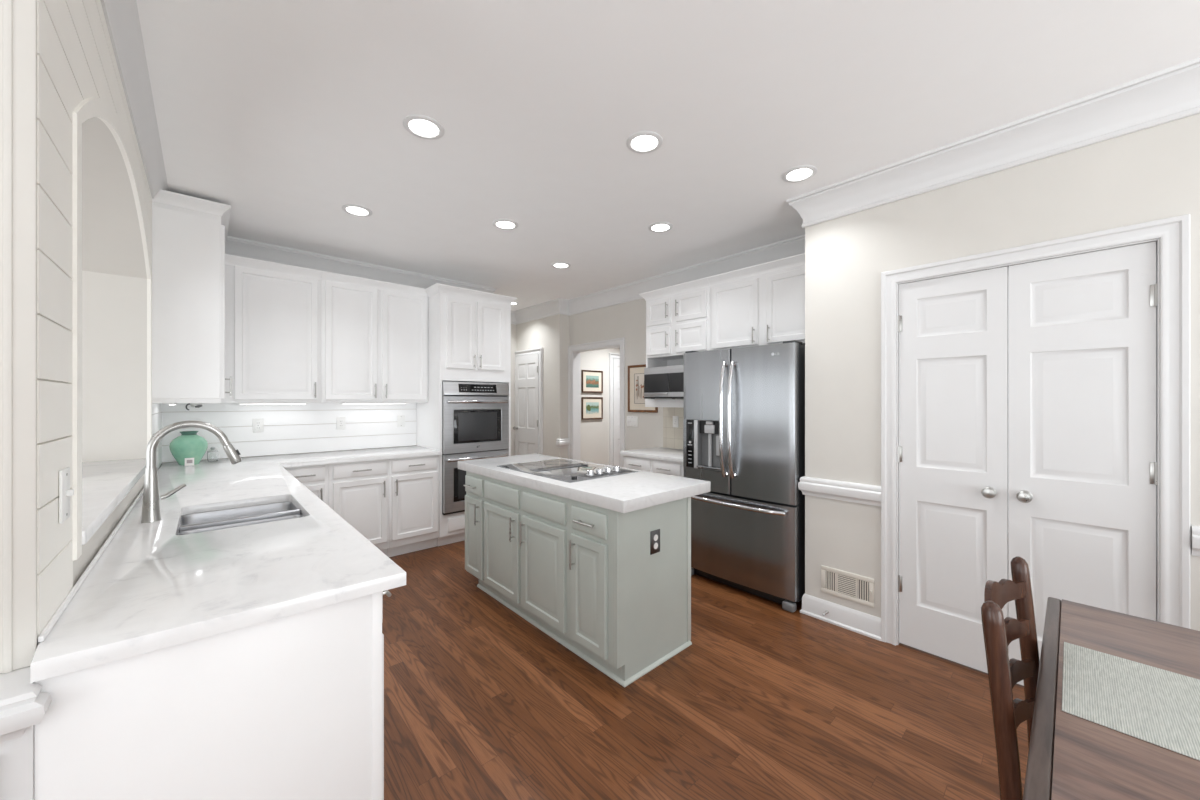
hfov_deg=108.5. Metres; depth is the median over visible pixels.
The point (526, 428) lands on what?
door
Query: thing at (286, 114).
ceiling
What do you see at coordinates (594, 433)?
wall
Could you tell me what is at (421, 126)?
recessed light
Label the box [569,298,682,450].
wall
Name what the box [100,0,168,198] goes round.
trim
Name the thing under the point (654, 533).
outlet plate
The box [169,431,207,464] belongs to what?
vase
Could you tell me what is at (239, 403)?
light
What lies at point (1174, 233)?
trim
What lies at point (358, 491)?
base cabinet
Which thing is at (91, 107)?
trim
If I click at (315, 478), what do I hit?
base cabinet
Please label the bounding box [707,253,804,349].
upper cabinet
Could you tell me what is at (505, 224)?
recessed light
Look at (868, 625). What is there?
baseboard
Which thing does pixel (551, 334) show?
wall
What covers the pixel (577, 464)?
vent grille
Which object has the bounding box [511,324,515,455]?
wall
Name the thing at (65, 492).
light switch
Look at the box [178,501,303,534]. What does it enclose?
sink
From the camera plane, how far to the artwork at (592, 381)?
6.32 m
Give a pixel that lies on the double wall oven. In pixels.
(475, 415)
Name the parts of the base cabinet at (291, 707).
drawer, door, handle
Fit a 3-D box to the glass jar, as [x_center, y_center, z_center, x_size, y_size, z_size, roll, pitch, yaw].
[-2.984,0.407,3.329,0.068,0.109,0.068,0,0,-42]
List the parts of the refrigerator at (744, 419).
dispenser panel, dispenser frame, door, handle, handle, handle, freezer drawer, door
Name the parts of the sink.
bowl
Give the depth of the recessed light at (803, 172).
2.48 m
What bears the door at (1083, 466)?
in the wall at (1153, 173)
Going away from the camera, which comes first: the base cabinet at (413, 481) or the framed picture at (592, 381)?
the base cabinet at (413, 481)
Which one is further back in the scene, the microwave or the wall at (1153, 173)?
the microwave
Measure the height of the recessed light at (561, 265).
0.008 m
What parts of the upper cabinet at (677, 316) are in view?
door, door, crown molding, door, door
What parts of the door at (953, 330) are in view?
knob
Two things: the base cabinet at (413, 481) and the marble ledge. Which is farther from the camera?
the base cabinet at (413, 481)
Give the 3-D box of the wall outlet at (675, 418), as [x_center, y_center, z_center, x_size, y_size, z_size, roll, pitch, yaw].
[0.771,0.211,4.412,0.008,0.116,0.072,0,0,-42]
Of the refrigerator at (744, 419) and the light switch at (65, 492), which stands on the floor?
the refrigerator at (744, 419)
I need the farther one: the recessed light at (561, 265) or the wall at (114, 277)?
the recessed light at (561, 265)
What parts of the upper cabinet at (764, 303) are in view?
door, crown molding, door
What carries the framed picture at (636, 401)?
attached to the wall at (627, 320)
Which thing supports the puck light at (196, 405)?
attached to the upper cabinet at (189, 233)
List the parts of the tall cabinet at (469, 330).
drawer, door, crown molding, door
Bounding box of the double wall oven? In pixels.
[442,381,508,514]
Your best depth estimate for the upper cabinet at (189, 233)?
2.72 m
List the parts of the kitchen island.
drawer, door, handle, door, false drawer, handle, handle, door, false drawer, handle, handle, molding, door, drawer, panel, corner trim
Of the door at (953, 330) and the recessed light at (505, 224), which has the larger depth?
the recessed light at (505, 224)
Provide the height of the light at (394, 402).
0.012 m
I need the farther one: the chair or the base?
the base
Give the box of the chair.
[981,556,1039,799]
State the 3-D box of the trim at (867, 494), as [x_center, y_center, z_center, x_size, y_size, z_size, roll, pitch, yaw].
[1.476,0.550,2.666,0.082,0.116,0.466,0,0,-42]
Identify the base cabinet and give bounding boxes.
[34,590,391,799]
[284,464,328,505]
[329,459,388,555]
[387,455,438,556]
[624,456,683,476]
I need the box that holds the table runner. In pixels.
[1062,642,1199,760]
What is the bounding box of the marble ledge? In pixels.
[82,458,145,544]
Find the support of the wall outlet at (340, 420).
attached to the backsplash at (327, 413)
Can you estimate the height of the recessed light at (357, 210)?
0.008 m
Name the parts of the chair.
post, post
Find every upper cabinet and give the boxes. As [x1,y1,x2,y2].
[152,189,231,402]
[221,254,321,402]
[321,271,427,402]
[639,277,709,407]
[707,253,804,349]
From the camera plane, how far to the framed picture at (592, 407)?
6.32 m
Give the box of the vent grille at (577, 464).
[530,463,587,470]
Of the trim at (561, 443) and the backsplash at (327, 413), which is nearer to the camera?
the backsplash at (327, 413)
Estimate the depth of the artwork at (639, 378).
4.78 m
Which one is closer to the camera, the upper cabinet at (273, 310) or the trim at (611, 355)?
the upper cabinet at (273, 310)
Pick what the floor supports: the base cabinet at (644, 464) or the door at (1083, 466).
the base cabinet at (644, 464)
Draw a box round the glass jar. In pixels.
[207,447,218,460]
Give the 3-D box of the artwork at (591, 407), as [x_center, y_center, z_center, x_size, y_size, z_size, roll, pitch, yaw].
[-0.110,0.106,6.322,0.248,0.172,0.002,0,0,-42]
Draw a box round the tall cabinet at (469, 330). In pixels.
[416,283,516,545]
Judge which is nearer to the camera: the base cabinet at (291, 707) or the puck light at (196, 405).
the base cabinet at (291, 707)
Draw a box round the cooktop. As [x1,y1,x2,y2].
[497,459,637,482]
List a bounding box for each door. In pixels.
[513,353,538,454]
[613,358,619,465]
[898,266,1007,672]
[1000,241,1157,685]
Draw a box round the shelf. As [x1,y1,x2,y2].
[645,399,683,407]
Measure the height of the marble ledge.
0.036 m
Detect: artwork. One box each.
[586,375,598,387]
[586,402,598,413]
[635,374,644,402]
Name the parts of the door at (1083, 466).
knob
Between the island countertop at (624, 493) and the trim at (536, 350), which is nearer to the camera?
the island countertop at (624, 493)
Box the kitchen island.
[463,471,691,686]
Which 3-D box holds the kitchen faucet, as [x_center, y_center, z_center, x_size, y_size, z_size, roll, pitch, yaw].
[-1.643,0.270,1.748,0.295,0.384,0.066,0,0,-42]
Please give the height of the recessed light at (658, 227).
0.008 m
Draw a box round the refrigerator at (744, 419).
[683,340,804,612]
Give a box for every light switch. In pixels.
[59,467,73,523]
[397,415,404,426]
[627,416,637,426]
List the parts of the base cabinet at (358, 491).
drawer, door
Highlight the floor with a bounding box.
[382,540,1028,799]
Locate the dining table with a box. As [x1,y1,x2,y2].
[1023,597,1199,799]
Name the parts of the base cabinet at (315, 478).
handle, drawer, door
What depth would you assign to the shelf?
4.10 m
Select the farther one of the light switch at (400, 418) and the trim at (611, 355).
the trim at (611, 355)
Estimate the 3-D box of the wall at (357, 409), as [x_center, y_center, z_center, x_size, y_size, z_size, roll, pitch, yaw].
[-2.501,0.034,4.048,3.065,2.685,0.150,0,0,-42]
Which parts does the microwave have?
handle, control panel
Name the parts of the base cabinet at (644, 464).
drawer, drawer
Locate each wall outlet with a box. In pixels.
[253,418,263,432]
[337,417,344,429]
[673,416,677,426]
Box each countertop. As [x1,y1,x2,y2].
[30,446,440,682]
[458,454,710,512]
[620,447,682,462]
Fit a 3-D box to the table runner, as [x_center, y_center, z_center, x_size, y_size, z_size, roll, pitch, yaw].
[1.577,0.614,0.402,0.360,0.002,1.564,0,0,-42]
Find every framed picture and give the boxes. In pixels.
[582,370,602,392]
[582,397,602,419]
[628,364,657,412]
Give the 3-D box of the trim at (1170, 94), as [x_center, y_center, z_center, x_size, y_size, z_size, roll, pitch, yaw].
[0.464,-1.219,1.949,3.804,0.180,8.850,0,0,-42]
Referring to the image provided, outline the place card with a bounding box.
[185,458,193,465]
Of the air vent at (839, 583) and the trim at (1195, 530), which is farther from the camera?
the air vent at (839, 583)
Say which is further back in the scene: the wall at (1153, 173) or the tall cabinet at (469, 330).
the tall cabinet at (469, 330)
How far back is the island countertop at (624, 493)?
2.41 m
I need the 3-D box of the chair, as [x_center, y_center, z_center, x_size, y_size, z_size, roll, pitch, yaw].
[1.096,0.895,0.857,0.512,0.962,0.493,0,0,-40]
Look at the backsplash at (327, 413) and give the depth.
3.76 m
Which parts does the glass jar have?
lid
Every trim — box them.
[0,0,36,673]
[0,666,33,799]
[0,683,51,742]
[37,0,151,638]
[67,97,151,560]
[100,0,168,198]
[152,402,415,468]
[225,57,1199,324]
[514,348,542,454]
[556,438,569,447]
[568,337,624,467]
[609,353,619,465]
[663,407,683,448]
[798,476,880,506]
[881,214,1190,644]
[1191,525,1199,556]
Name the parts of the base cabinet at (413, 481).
handle, drawer, door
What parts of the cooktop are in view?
knob, knob, knob, knob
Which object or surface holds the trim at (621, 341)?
attached to the wall at (627, 320)
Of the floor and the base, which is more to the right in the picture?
the floor
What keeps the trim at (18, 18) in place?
attached to the wall at (114, 277)
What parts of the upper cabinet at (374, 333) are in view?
door, crown molding, door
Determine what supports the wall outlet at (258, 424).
attached to the backsplash at (327, 413)
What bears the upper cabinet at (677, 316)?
attached to the wall at (627, 320)
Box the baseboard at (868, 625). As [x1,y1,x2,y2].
[800,594,880,640]
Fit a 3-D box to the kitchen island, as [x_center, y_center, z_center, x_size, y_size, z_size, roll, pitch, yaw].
[-0.263,0.950,2.830,0.640,0.853,1.630,0,0,-42]
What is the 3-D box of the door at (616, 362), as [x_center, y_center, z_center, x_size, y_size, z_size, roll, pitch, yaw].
[0.464,0.356,6.841,0.720,2.020,0.030,0,0,-42]
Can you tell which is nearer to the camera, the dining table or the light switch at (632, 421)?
the dining table
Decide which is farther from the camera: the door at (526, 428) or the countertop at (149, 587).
the door at (526, 428)
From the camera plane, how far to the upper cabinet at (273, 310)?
3.40 m
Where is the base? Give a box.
[141,467,160,522]
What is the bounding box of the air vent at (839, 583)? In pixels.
[821,565,873,607]
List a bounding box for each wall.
[37,117,160,645]
[161,409,415,463]
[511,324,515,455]
[516,314,568,458]
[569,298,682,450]
[580,347,619,464]
[805,113,1199,630]
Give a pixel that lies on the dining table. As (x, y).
(1071, 757)
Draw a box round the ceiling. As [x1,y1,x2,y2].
[136,0,1199,310]
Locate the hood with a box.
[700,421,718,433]
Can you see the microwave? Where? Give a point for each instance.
(666, 382)
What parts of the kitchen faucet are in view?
lever, spout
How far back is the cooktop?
2.83 m
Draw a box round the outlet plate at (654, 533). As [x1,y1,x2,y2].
[650,529,659,554]
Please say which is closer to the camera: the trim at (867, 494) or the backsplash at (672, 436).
the trim at (867, 494)
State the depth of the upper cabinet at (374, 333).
3.89 m
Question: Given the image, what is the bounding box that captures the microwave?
[644,365,683,398]
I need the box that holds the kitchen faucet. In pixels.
[141,420,241,522]
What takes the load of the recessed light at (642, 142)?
in the ceiling
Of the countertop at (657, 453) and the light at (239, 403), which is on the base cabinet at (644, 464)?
the countertop at (657, 453)
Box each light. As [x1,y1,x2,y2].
[185,403,202,409]
[239,403,306,403]
[341,402,405,403]
[342,204,371,216]
[403,114,443,139]
[493,219,517,229]
[551,262,570,268]
[626,131,662,153]
[648,222,672,232]
[782,165,816,182]
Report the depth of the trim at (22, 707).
0.74 m
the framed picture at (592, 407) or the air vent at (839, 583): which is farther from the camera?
the framed picture at (592, 407)
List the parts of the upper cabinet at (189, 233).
crown molding, door, handle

